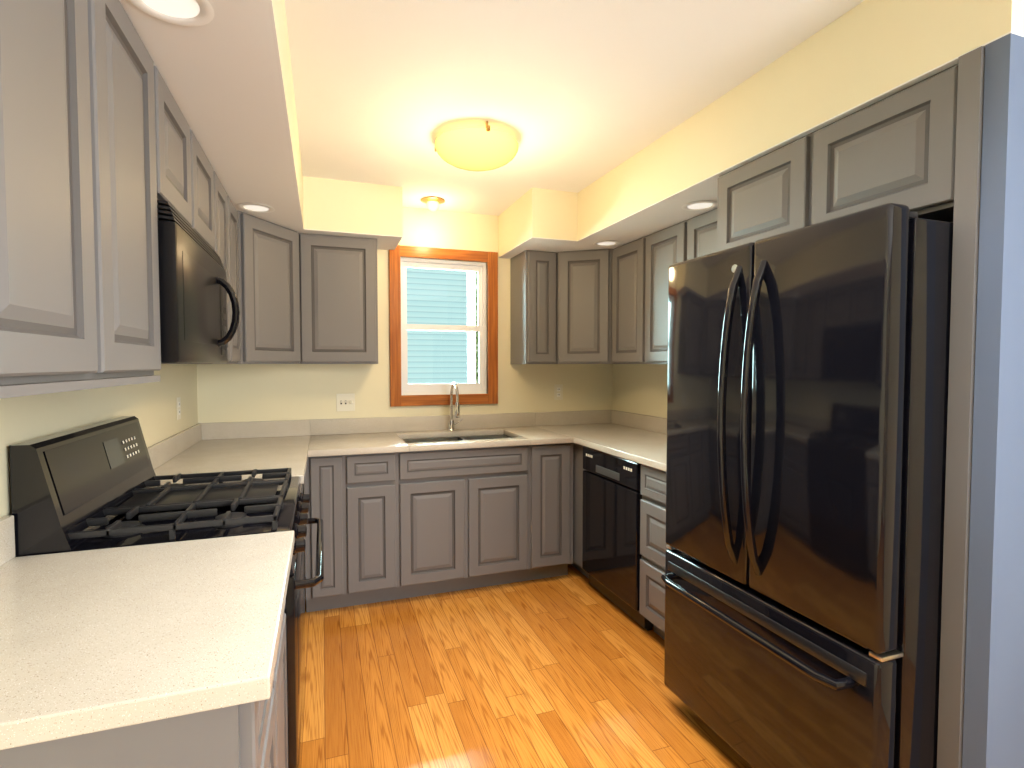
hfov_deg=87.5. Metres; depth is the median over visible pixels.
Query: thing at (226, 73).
soffit
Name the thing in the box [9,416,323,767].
stove
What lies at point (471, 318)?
cornerboard
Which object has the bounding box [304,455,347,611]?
base cabinet
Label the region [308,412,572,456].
countertop
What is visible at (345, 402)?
light switch
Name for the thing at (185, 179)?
upper cabinet
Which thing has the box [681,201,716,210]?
recessed light
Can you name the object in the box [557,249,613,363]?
upper cabinet
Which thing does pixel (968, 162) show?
panel
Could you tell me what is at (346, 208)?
soffit
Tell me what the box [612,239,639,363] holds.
upper cabinet
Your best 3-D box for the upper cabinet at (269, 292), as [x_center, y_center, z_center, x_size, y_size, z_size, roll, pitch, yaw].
[-1.492,-0.488,2.961,0.590,0.755,0.688,-1,2,-19]
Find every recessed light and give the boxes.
[129,0,213,25]
[237,203,274,212]
[593,240,618,245]
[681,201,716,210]
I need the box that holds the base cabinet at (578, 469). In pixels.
[571,443,588,578]
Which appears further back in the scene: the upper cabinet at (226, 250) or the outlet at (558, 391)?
the outlet at (558, 391)
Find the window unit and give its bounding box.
[389,245,497,406]
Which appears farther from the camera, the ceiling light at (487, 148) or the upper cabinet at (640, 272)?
the upper cabinet at (640, 272)
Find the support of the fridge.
on the floor
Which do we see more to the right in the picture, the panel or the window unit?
the panel
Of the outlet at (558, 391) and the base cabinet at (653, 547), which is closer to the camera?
the base cabinet at (653, 547)
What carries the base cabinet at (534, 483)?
on the floor
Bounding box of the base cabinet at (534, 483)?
[496,434,572,581]
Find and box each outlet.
[176,397,180,419]
[554,384,562,399]
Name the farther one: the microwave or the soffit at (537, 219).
the soffit at (537, 219)
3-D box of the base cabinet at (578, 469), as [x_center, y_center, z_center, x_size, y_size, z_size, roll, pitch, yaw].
[0.615,0.791,3.729,0.608,0.880,0.738,-1,2,-19]
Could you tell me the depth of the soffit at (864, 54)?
1.79 m
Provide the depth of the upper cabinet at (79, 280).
0.89 m
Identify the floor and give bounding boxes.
[301,564,752,767]
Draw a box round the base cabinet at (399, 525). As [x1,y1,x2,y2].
[348,452,403,605]
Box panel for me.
[937,46,984,767]
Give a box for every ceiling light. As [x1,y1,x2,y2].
[421,197,444,211]
[435,121,518,170]
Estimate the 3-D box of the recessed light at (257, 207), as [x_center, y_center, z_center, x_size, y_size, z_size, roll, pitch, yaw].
[-1.231,-0.848,2.579,0.164,0.006,0.164,-1,2,-19]
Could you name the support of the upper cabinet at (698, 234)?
attached to the wall at (639, 389)
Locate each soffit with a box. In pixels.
[119,0,303,232]
[303,176,402,249]
[498,187,577,258]
[556,0,1023,251]
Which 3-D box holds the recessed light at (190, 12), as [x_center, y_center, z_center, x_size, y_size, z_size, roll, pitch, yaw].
[-0.711,-0.793,1.109,0.164,0.006,0.164,-1,2,-19]
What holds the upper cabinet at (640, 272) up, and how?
attached to the wall at (639, 389)
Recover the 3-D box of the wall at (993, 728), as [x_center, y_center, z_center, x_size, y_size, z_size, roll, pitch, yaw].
[1.427,0.256,1.389,0.630,2.125,0.050,-1,2,-19]
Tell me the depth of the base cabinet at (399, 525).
2.97 m
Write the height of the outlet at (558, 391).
0.115 m
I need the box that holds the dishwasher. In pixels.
[582,446,653,630]
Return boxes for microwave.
[157,200,239,362]
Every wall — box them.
[0,364,197,517]
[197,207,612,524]
[612,364,667,417]
[962,33,1023,767]
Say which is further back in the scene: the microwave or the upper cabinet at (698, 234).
the upper cabinet at (698, 234)
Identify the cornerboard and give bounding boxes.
[467,271,475,382]
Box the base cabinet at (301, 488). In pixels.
[300,483,304,578]
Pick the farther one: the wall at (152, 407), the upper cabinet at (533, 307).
the upper cabinet at (533, 307)
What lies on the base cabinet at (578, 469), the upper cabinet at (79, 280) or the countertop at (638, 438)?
the countertop at (638, 438)
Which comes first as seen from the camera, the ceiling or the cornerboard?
the ceiling
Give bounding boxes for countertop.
[0,515,294,749]
[147,420,309,484]
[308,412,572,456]
[535,410,666,471]
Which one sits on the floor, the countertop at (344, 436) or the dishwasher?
the dishwasher
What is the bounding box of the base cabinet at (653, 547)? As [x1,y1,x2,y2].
[639,464,668,639]
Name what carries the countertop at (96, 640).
on the base cabinet at (251, 735)
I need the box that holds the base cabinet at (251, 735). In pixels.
[0,600,287,767]
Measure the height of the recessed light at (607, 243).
0.006 m
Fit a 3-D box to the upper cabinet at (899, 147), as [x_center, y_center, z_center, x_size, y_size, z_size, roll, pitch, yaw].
[1.256,-0.647,1.843,0.623,0.355,0.880,-1,2,-19]
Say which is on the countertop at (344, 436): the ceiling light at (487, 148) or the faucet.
the faucet
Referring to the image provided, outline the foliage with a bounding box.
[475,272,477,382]
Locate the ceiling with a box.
[285,0,863,215]
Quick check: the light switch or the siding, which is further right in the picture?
the siding
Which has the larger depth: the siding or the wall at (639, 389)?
the siding
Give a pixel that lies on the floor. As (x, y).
(564, 671)
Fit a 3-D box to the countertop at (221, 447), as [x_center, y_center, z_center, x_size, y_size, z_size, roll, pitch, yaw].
[-1.369,0.322,2.702,0.630,0.135,1.315,-1,2,-19]
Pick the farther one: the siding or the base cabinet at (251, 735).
the siding
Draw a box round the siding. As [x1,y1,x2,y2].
[406,268,467,383]
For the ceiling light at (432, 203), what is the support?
attached to the ceiling
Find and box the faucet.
[448,382,462,430]
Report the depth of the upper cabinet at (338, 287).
3.15 m
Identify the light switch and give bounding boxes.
[336,393,354,410]
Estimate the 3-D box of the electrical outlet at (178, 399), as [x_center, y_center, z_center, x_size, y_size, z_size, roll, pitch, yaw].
[-1.729,0.126,2.778,0.006,0.115,0.070,-1,2,-19]
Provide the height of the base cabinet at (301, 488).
0.880 m
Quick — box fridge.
[661,203,952,767]
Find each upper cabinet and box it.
[0,0,160,398]
[154,66,214,249]
[161,170,240,363]
[237,211,300,363]
[299,233,377,363]
[510,250,556,363]
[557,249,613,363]
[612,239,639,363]
[640,223,679,363]
[680,208,716,261]
[717,64,957,251]

